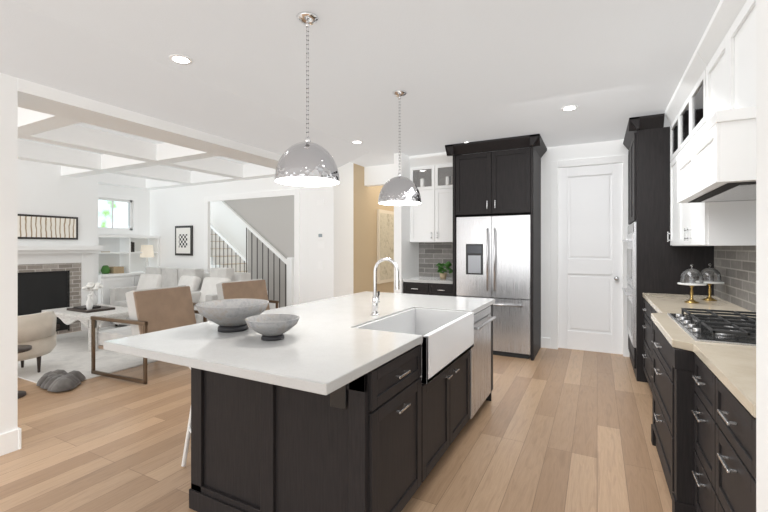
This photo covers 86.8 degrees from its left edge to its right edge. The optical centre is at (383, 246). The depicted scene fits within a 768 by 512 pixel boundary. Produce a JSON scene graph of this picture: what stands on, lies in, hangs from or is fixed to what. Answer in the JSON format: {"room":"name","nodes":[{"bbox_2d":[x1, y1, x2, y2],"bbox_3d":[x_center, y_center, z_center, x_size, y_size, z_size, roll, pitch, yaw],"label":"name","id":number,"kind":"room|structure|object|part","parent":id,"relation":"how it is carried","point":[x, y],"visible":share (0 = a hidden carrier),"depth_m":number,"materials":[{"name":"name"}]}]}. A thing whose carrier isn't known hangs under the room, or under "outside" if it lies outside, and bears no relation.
{"room":"kitchen and living room","nodes":[
{"label":"kitchen and living room","id":0,"kind":"room"},
{"bbox_2d":[0,73,17,433],"bbox_3d":[-3.673,0.010,0.963,0.400,2.740,4.290,0,0,28],"label":"wall","id":1,"kind":"structure","parent":0,"point":[8,253],"depth_m":2.73,"materials":[{"name":"white paint"}]},
{"bbox_2d":[0,428,20,455],"bbox_3d":[-3.485,1.310,0.873,0.016,0.140,4.306,0,0,28],"label":"baseboard","id":2,"kind":"structure","parent":1,"relation":"attached to","point":[10,441],"depth_m":2.72,"materials":[{"name":"white wood"}]},
{"bbox_2d":[18,159,149,303],"bbox_3d":[-6.439,0.010,4.601,0.480,2.740,8.160,0,0,28],"label":"wall","id":3,"kind":"structure","parent":0,"point":[46,189],"depth_m":6.72,"materials":[{"name":"white paint"}]},
{"bbox_2d":[18,214,77,239],"bbox_3d":[-5.278,-0.305,6.261,0.027,0.370,0.980,0,0,28],"label":"picture","id":4,"kind":"object","parent":3,"relation":"attached to","point":[45,227],"visible":0.69,"depth_m":6.32,"materials":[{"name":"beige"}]},
{"bbox_2d":[98,193,137,234],"bbox_3d":[-5.052,-0.610,7.577,0.130,0.740,0.840,0,0,28],"label":"window","id":5,"kind":"structure","parent":3,"relation":"in","point":[116,198],"depth_m":7.69,"materials":[{"name":"white"}]},
{"bbox_2d":[139,244,154,271],"bbox_3d":[-4.576,0.220,7.842,0.240,0.520,0.240,0,0,28],"label":"lamp","id":6,"kind":"object","parent":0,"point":[147,251],"depth_m":7.76,"materials":[{"name":"white ceramic"}]},
{"bbox_2d":[18,78,281,168],"bbox_3d":[-1.805,-1.213,4.522,0.400,0.294,3.746,0,0,28],"label":"header beam","id":7,"kind":"structure","parent":0,"point":[33,96],"depth_m":3.53,"materials":[{"name":"white paint"}]},
{"bbox_2d":[0,0,369,167],"bbox_3d":[-2.342,-1.257,2.380,0.639,0.206,8.037,0,0,28],"label":"beam","id":8,"kind":"structure","parent":0,"point":[37,47],"depth_m":3.13,"materials":[{"name":"grey paint"}]},
{"bbox_2d":[117,177,308,303],"bbox_3d":[-3.708,0.010,7.707,5.808,2.740,0.120,0,0,28],"label":"wall","id":9,"kind":"structure","parent":0,"point":[171,209],"depth_m":7.54,"materials":[{"name":"white paint"}]},
{"bbox_2d":[175,225,192,255],"bbox_3d":[-3.775,-0.120,7.653,0.480,0.560,0.033,0,0,28],"label":"picture","id":10,"kind":"object","parent":9,"relation":"attached to","point":[183,240],"visible":1,"depth_m":7.62,"materials":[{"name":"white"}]},
{"bbox_2d":[204,188,299,304],"bbox_3d":[-2.301,0.230,6.890,2.200,2.300,0.021,0,0,28],"label":"door frame","id":11,"kind":"structure","parent":9,"relation":"attached to","point":[277,193],"depth_m":6.52,"materials":[{"name":"white wood"}]},
{"bbox_2d":[210,201,247,262],"bbox_3d":[-2.492,0.010,10.185,5.958,2.740,0.120,0,0,28],"label":"wall","id":12,"kind":"structure","parent":0,"point":[227,225],"depth_m":11.01,"materials":[{"name":"white paint"}]},
{"bbox_2d":[224,195,293,307],"bbox_3d":[-2.302,0.011,7.646,3.245,2.739,0.080,0,0,28],"label":"wall","id":13,"kind":"structure","parent":0,"point":[270,220],"depth_m":7.49,"materials":[{"name":"grey paint"}]},
{"bbox_2d":[0,327,671,511],"bbox_3d":[-2.666,1.430,4.280,11.300,0.100,11.500,0,0,28],"label":"floor","id":14,"kind":"structure","parent":0,"point":[556,430],"depth_m":2.79,"materials":[{"name":"brown wood"}]},
{"bbox_2d":[18,345,31,398],"bbox_3d":[-3.442,1.157,3.727,0.320,0.445,0.320,0,0,28],"label":"side table","id":15,"kind":"object","parent":14,"relation":"on","point":[22,349],"visible":0.33,"depth_m":3.75,"materials":[{"name":"brown wood"}]},
{"bbox_2d":[18,246,102,333],"bbox_3d":[-5.200,0.680,6.203,0.220,1.400,1.570,0,0,28],"label":"fireplace","id":16,"kind":"object","parent":14,"relation":"on","point":[52,277],"visible":0.71,"depth_m":6.39,"materials":[{"name":"brick"}]},
{"bbox_2d":[18,324,157,382],"bbox_3d":[-3.791,1.373,5.859,2.760,0.014,2.850,0,0,28],"label":"living room rug","id":17,"kind":"object","parent":14,"relation":"on","point":[69,352],"visible":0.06,"depth_m":4.89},
{"bbox_2d":[18,311,56,372],"bbox_3d":[-4.016,1.036,4.329,0.832,0.660,0.828,0,0,28],"label":"accent chair","id":18,"kind":"object","parent":17,"relation":"on","point":[37,332],"visible":0.77,"depth_m":4.25,"materials":[{"name":"beige fabric"}]},
{"bbox_2d":[36,369,85,391],"bbox_3d":[-3.211,1.311,4.075,0.566,0.107,0.384,0,0,28],"label":"pouf","id":19,"kind":"object","parent":17,"relation":"on","point":[57,380],"visible":1,"depth_m":3.96,"materials":[{"name":"grey fabric"}]},
{"bbox_2d":[42,282,128,351],"bbox_3d":[-4.178,0.943,5.853,1.260,0.844,0.740,0,0,28],"label":"coffee table","id":20,"kind":"object","parent":17,"relation":"on","point":[71,315],"visible":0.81,"depth_m":5.63,"materials":[{"name":"white wood"}]},
{"bbox_2d":[90,285,206,383],"bbox_3d":[-2.611,0.907,4.556,0.860,0.918,0.780,0,0,24],"label":"lounge chair","id":21,"kind":"object","parent":17,"relation":"on","point":[156,309],"visible":0.56,"depth_m":4.35,"materials":[{"name":"brown leather"}]},
{"bbox_3d":[-2.760,1.056,4.217,0.860,0.620,0.040,0,0,24],"label":"frame","id":22,"kind":"part","parent":21,"relation":"part of","materials":[{"name":"brown wood"}]},
{"bbox_3d":[-2.629,0.777,4.564,0.761,0.658,0.680,0,0,24],"label":"seat","id":23,"kind":"part","parent":21,"relation":"part of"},
{"bbox_2d":[110,267,209,325],"bbox_3d":[-3.763,0.866,6.945,1.680,1.000,0.900,0,0,28],"label":"sofa","id":24,"kind":"object","parent":17,"relation":"on","point":[160,277],"visible":0.17,"depth_m":6.96,"materials":[{"name":"fabric"}]},
{"bbox_2d":[191,268,250,317],"bbox_3d":[-2.640,0.851,6.395,0.700,1.030,0.770,0,0,28],"label":"sofa","id":25,"kind":"object","parent":17,"relation":"on","point":[208,292],"visible":0.1,"depth_m":6.36,"materials":[{"name":"white fabric"}]},
{"bbox_2d":[197,277,231,307],"bbox_3d":[-2.656,0.706,6.364,0.511,0.453,0.281,0,0,28],"label":"pillow","id":26,"kind":"object","parent":25,"relation":"on","point":[208,287],"depth_m":6.34,"materials":[{"name":"white fabric"}]},
{"bbox_2d":[193,279,278,323],"bbox_3d":[-2.033,0.907,5.551,0.860,0.918,0.780,0,0,34],"label":"lounge chair","id":27,"kind":"object","parent":17,"relation":"on","point":[250,289],"visible":0.21,"depth_m":5.42,"materials":[{"name":"brown leather"}]},
{"bbox_2d":[98,234,159,326],"bbox_3d":[-4.768,0.580,7.552,0.450,1.600,1.131,0,0,28],"label":"built-in shelving","id":28,"kind":"object","parent":14,"relation":"on","point":[122,275],"visible":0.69,"depth_m":7.42,"materials":[{"name":"white wood"}]},
{"bbox_2d":[181,367,190,466],"bbox_3d":[-1.058,1.044,2.611,0.366,0.659,0.366,0,0,28],"label":"stool","id":29,"kind":"object","parent":14,"relation":"on","point":[186,448],"visible":0.1,"depth_m":2.54,"materials":[{"name":"white metal"}]},
{"bbox_2d":[210,201,293,309],"bbox_3d":[-3.103,-0.135,9.139,5.390,3.030,2.282,0,0,28],"label":"stair railing","id":30,"kind":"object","parent":14,"relation":"on","point":[222,255],"depth_m":7.87,"materials":[{"name":"white wood"}]},
{"bbox_2d":[189,301,495,511],"bbox_3d":[-0.008,0.943,2.883,1.160,0.874,2.258,0,0,28],"label":"kitchen island","id":31,"kind":"object","parent":14,"relation":"on","point":[369,401],"depth_m":1.97,"materials":[{"name":"black wood"}]},
{"bbox_2d":[103,291,494,396],"bbox_3d":[-0.194,0.486,2.830,1.346,0.040,2.570,0,0,28],"label":"island countertop","id":32,"kind":"structure","parent":31,"relation":"on","point":[333,343],"depth_m":2.00,"materials":[{"name":"white stone"}]},
{"bbox_2d":[195,299,268,332],"bbox_3d":[-0.849,0.390,2.287,0.390,0.150,0.390,0,0,28],"label":"bowl","id":33,"kind":"object","parent":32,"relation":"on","point":[228,315],"visible":0.98,"depth_m":2.20,"materials":[{"name":"stone"}]},
{"bbox_2d":[245,313,299,340],"bbox_3d":[-0.565,0.412,2.064,0.270,0.105,0.270,0,0,28],"label":"bowl","id":34,"kind":"object","parent":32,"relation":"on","point":[273,327],"visible":1,"depth_m":2.01,"materials":[{"name":"stone"}]},
{"bbox_2d":[371,257,399,315],"bbox_3d":[0.015,0.268,2.752,0.212,0.396,0.082,0,0,28],"label":"faucet","id":35,"kind":"object","parent":32,"relation":"on","point":[376,294],"depth_m":2.76,"materials":[{"name":"silver metal"}]},
{"bbox_2d":[350,307,473,384],"bbox_3d":[0.229,0.600,2.658,0.475,0.250,0.920,0,0,28],"label":"sink","id":36,"kind":"object","parent":32,"relation":"in","point":[447,334],"depth_m":2.69,"materials":[{"name":"white ceramic"}]},
{"bbox_2d":[468,305,495,418],"bbox_3d":[0.799,0.886,3.251,0.073,0.758,0.620,0,0,28],"label":"dishwasher","id":37,"kind":"object","parent":31,"relation":"in","point":[480,354],"depth_m":3.22,"materials":[{"name":"silver metal"}]},
{"bbox_2d":[403,276,452,295],"bbox_3d":[0.757,0.923,5.960,0.792,0.914,0.634,0,0,28],"label":"base cabinet","id":38,"kind":"object","parent":14,"relation":"on","point":[438,286],"visible":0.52,"depth_m":5.73,"materials":[{"name":"black wood"}]},
{"bbox_2d":[436,261,452,278],"bbox_3d":[0.879,0.335,5.884,0.251,0.261,0.237,0,0,28],"label":"potted plant","id":39,"kind":"object","parent":38,"relation":"on","point":[447,265],"visible":1,"depth_m":5.86,"materials":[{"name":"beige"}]},
{"bbox_3d":[0.812,0.325,5.909,0.100,0.124,0.026,0,0,28],"label":"stem","id":40,"kind":"part","parent":39,"relation":"part of","materials":[{"name":"green plant"}]},
{"bbox_3d":[0.813,0.325,5.902,0.092,0.124,0.040,0,0,28],"label":"stem","id":41,"kind":"part","parent":39,"relation":"part of","materials":[{"name":"green plant"}]},
{"bbox_3d":[0.820,0.325,5.885,0.064,0.124,0.062,0,0,28],"label":"stem","id":42,"kind":"part","parent":39,"relation":"part of","materials":[{"name":"green plant"}]},
{"bbox_3d":[0.895,0.325,5.864,0.099,0.124,0.029,0,0,28],"label":"stem","id":43,"kind":"part","parent":39,"relation":"part of","materials":[{"name":"green plant"}]},
{"bbox_3d":[0.904,0.325,5.875,0.104,0.124,0.011,0,0,28],"label":"stem","id":44,"kind":"part","parent":39,"relation":"part of","materials":[{"name":"green plant"}]},
{"bbox_2d":[456,215,530,358],"bbox_3d":[1.523,0.492,5.466,0.935,1.775,0.746,0,0,28],"label":"fridge","id":45,"kind":"object","parent":14,"relation":"on","point":[493,257],"visible":0.81,"depth_m":5.13,"materials":[{"name":"grey metal"}]},
{"bbox_3d":[1.363,0.248,5.162,0.775,0.976,0.061,0,0,28],"label":"handle","id":46,"kind":"part","parent":45,"relation":"part of","materials":[{"name":"silver metal"}]},
{"bbox_2d":[445,134,546,360],"bbox_3d":[1.516,0.018,5.453,1.175,2.725,0.826,0,0,28],"label":"tall cabinet","id":47,"kind":"object","parent":14,"relation":"on","point":[504,181],"visible":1,"depth_m":5.16,"materials":[{"name":"black wood"}]},
{"bbox_2d":[643,297,650,304],"bbox_3d":[2.741,0.943,3.700,0.579,0.874,0.700,0,0,28],"label":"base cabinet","id":48,"kind":"object","parent":14,"relation":"on","point":[645,302],"depth_m":3.88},
{"bbox_2d":[643,305,658,377],"bbox_3d":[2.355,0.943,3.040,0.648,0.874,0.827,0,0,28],"label":"base cabinet","id":49,"kind":"object","parent":14,"relation":"on","point":[647,309],"depth_m":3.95,"materials":[{"name":"black wood"}]},
{"bbox_2d":[647,317,674,511],"bbox_3d":[1.964,0.943,2.301,0.654,0.874,0.986,0,0,28],"label":"base cabinet","id":50,"kind":"object","parent":14,"relation":"on","point":[660,355],"depth_m":2.41,"materials":[{"name":"black wood"}]},
{"bbox_2d":[622,113,713,382],"bbox_3d":[3.066,0.030,4.478,0.725,2.700,1.112,0,0,28],"label":"tall cabinet","id":51,"kind":"object","parent":14,"relation":"on","point":[657,262],"visible":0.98,"depth_m":4.12,"materials":[{"name":"black wood"}]},
{"bbox_2d":[675,349,710,511],"bbox_3d":[1.659,0.943,1.714,0.648,0.874,0.477,0,0,28],"label":"base cabinet","id":52,"kind":"object","parent":14,"relation":"on","point":[699,363],"depth_m":1.98,"materials":[{"name":"black wood"}]},
{"bbox_2d":[643,293,755,412],"bbox_3d":[2.092,0.486,2.555,0.659,0.040,3.326,0,0,28],"label":"countertop","id":53,"kind":"structure","parent":52,"relation":"on","point":[723,333],"depth_m":2.09,"materials":[{"name":"beige stone"}]},
{"bbox_2d":[677,264,706,302],"bbox_3d":[2.572,0.304,3.393,0.200,0.321,0.200,0,0,28],"label":"cake stand","id":54,"kind":"object","parent":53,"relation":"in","point":[694,283],"visible":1,"depth_m":3.39,"materials":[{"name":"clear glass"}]},
{"bbox_2d":[695,264,723,300],"bbox_3d":[2.844,0.304,3.544,0.200,0.321,0.200,0,0,28],"label":"cake stand","id":55,"kind":"object","parent":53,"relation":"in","point":[710,283],"visible":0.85,"depth_m":3.54,"materials":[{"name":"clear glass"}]},
{"bbox_2d":[667,307,755,353],"bbox_3d":[1.982,0.439,2.291,0.520,0.054,0.900,0,0,28],"label":"cooktop","id":56,"kind":"object","parent":53,"relation":"in","point":[717,328],"depth_m":2.22,"materials":[{"name":"silver metal"}]},
{"bbox_2d":[711,369,755,511],"bbox_3d":[1.467,0.943,1.274,0.579,0.874,0.480,0,0,28],"label":"base cabinet","id":57,"kind":"object","parent":14,"relation":"on","point":[733,425],"depth_m":1.43,"materials":[{"name":"black wood"}]},
{"bbox_2d":[309,162,393,301],"bbox_3d":[-0.272,0.010,7.507,0.460,2.740,2.960,0,0,28],"label":"wall","id":58,"kind":"structure","parent":0,"point":[343,218],"depth_m":6.38,"materials":[{"name":"white paint"}]},
{"bbox_2d":[318,231,322,238],"bbox_3d":[-0.968,-0.180,6.191,0.090,0.120,0.012,0,0,28],"label":"switch plate","id":59,"kind":"object","parent":58,"relation":"attached to","point":[320,236],"depth_m":6.19,"materials":[{"name":"white plastic"}]},
{"bbox_2d":[377,209,393,283],"bbox_3d":[0.204,-0.010,7.878,0.043,1.340,1.340,0,0,28],"label":"framed picture","id":60,"kind":"object","parent":58,"relation":"attached to","point":[385,239],"visible":0.39,"depth_m":7.50,"materials":[{"name":"beige"}]},
{"bbox_2d":[11,0,719,170],"bbox_3d":[-2.719,-1.410,4.319,11.070,0.100,11.120,0,0,28],"label":"ceiling","id":61,"kind":"structure","parent":0,"point":[459,71],"depth_m":2.93,"materials":[{"name":"grey paint"}]},
{"bbox_2d":[18,107,275,189],"bbox_3d":[-4.778,-1.250,3.659,4.058,0.219,8.038,0,0,28],"label":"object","id":62,"kind":"structure","parent":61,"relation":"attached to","point":[121,161],"depth_m":5.54,"materials":[{"name":"white paint"}]},
{"bbox_2d":[169,54,192,64],"bbox_3d":[-1.472,-1.357,2.941,0.156,0.006,0.156,0,0,28],"label":"recessed light","id":63,"kind":"object","parent":61,"relation":"in","point":[180,59],"visible":1,"depth_m":2.94,"materials":[{"name":"white plastic"}]},
{"bbox_2d":[274,11,339,186],"bbox_3d":[-0.453,-0.872,2.406,0.380,0.974,0.380,0,0,28],"label":"pendant light","id":64,"kind":"object","parent":61,"relation":"hanging from","point":[307,163],"visible":1,"depth_m":2.30,"materials":[{"name":"silver metal"}]},
{"bbox_3d":[-0.453,-0.991,2.406,0.018,0.682,0.018,0,0,28],"label":"cord chain","id":65,"kind":"part","parent":64,"relation":"part of","materials":[{"name":"silver metal"}]},
{"bbox_2d":[351,140,362,143],"bbox_3d":[-0.348,-1.357,5.254,0.156,0.006,0.156,0,0,28],"label":"recessed light","id":66,"kind":"object","parent":61,"relation":"in","point":[357,142],"visible":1,"depth_m":5.26,"materials":[{"name":"white plastic"}]},
{"bbox_2d":[378,90,420,204],"bbox_3d":[0.138,-0.872,3.576,0.380,0.974,0.380,0,0,28],"label":"pendant light","id":67,"kind":"object","parent":61,"relation":"hanging from","point":[399,190],"visible":1,"depth_m":3.46,"materials":[{"name":"silver metal"}]},
{"bbox_3d":[0.138,-0.991,3.576,0.018,0.682,0.018,0,0,28],"label":"cord chain","id":68,"kind":"part","parent":67,"relation":"part of","materials":[{"name":"silver metal"}]},
{"bbox_2d":[561,105,577,110],"bbox_3d":[1.814,-1.357,3.972,0.156,0.006,0.156,0,0,28],"label":"recessed light","id":69,"kind":"object","parent":61,"relation":"in","point":[570,108],"visible":0.98,"depth_m":3.97,"materials":[{"name":"white plastic"}]},
{"bbox_2d":[394,153,418,292],"bbox_3d":[0.852,0.010,7.131,0.120,2.740,2.820,0,0,28],"label":"wall","id":70,"kind":"structure","parent":0,"point":[406,255],"depth_m":5.90,"materials":[{"name":"white paint"}]},
{"bbox_2d":[364,139,628,337],"bbox_3d":[1.821,0.010,6.160,4.498,2.740,0.700,0,0,28],"label":"wall","id":71,"kind":"structure","parent":0,"point":[380,175],"depth_m":5.55,"materials":[{"name":"white paint"}]},
{"bbox_2d":[409,152,452,242],"bbox_3d":[0.813,-0.714,6.065,0.792,1.288,0.396,0,0,28],"label":"upper cabinet","id":72,"kind":"object","parent":71,"relation":"attached to","point":[431,214],"visible":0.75,"depth_m":5.94,"materials":[{"name":"white painted wood"},{"name":"clear glass"},{"name":"metal"}]},
{"bbox_2d":[419,242,452,277],"bbox_3d":[0.904,0.198,6.239,0.792,0.535,0.012,0,0,28],"label":"backsplash","id":73,"kind":"structure","parent":71,"relation":"attached to","point":[432,255],"depth_m":6.30,"materials":[{"name":"tile"}]},
{"bbox_2d":[558,163,622,353],"bbox_3d":[2.692,0.151,5.321,0.752,2.434,0.114,0,0,28],"label":"pantry door","id":74,"kind":"structure","parent":71,"relation":"in","point":[590,258],"depth_m":5.33,"materials":[{"name":"white wood"}]},
{"bbox_3d":[2.954,0.400,5.162,0.056,0.056,0.074,0,0,28],"label":"knob","id":75,"kind":"part","parent":74,"relation":"part of","materials":[{"name":"silver metal"}]},
{"bbox_2d":[551,155,629,356],"bbox_3d":[2.709,0.110,5.354,0.940,2.540,0.140,0,0,28],"label":"door frame","id":76,"kind":"structure","parent":71,"relation":"attached to","point":[557,165],"depth_m":5.44,"materials":[{"name":"white wood"}]},
{"bbox_2d":[756,0,767,511],"bbox_3d":[0.286,0.010,-0.969,0.588,2.740,4.550,0,0,28],"label":"wall","id":77,"kind":"structure","parent":0,"point":[761,255],"depth_m":1.14,"materials":[{"name":"white paint"}]},
{"bbox_3d":[1.652,0.010,0.866,0.120,2.740,9.070,0,0,28],"label":"wall","id":78,"kind":"structure","parent":0,"visible":0},
{"bbox_2d":[669,96,676,245],"bbox_3d":[2.874,-0.684,3.712,0.354,1.348,0.552,0,0,28],"label":"upper cabinet","id":79,"kind":"object","parent":78,"relation":"attached to","point":[672,107],"depth_m":3.87,"materials":[{"name":"white wood"}]},
{"bbox_2d":[677,52,755,245],"bbox_3d":[2.558,-0.684,3.110,0.354,1.348,1.044,0,0,28],"label":"upper cabinet","id":80,"kind":"object","parent":78,"relation":"attached to","point":[729,223],"depth_m":2.85,"materials":[{"name":"white wood"}]},
{"bbox_2d":[677,0,755,202],"bbox_3d":[1.993,-0.825,2.201,0.510,1.066,1.087,0,0,28],"label":"range hood","id":81,"kind":"object","parent":78,"relation":"attached to","point":[716,159],"visible":0.96,"depth_m":2.12,"materials":[{"name":"white painted wood"},{"name":"dark metal insert"}]},
{"bbox_2d":[714,246,755,311],"bbox_3d":[2.384,-0.077,2.402,0.012,1.085,3.330,0,0,28],"label":"backsplash","id":82,"kind":"structure","parent":78,"relation":"attached to","point":[735,266],"depth_m":3.23,"materials":[{"name":"tile"}]},
{"label":"outside","id":83,"kind":"structure","parent":0,"visible":0},
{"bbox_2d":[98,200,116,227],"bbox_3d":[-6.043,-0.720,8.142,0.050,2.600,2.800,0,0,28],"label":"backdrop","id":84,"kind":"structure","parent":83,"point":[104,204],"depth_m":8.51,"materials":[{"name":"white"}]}
]}

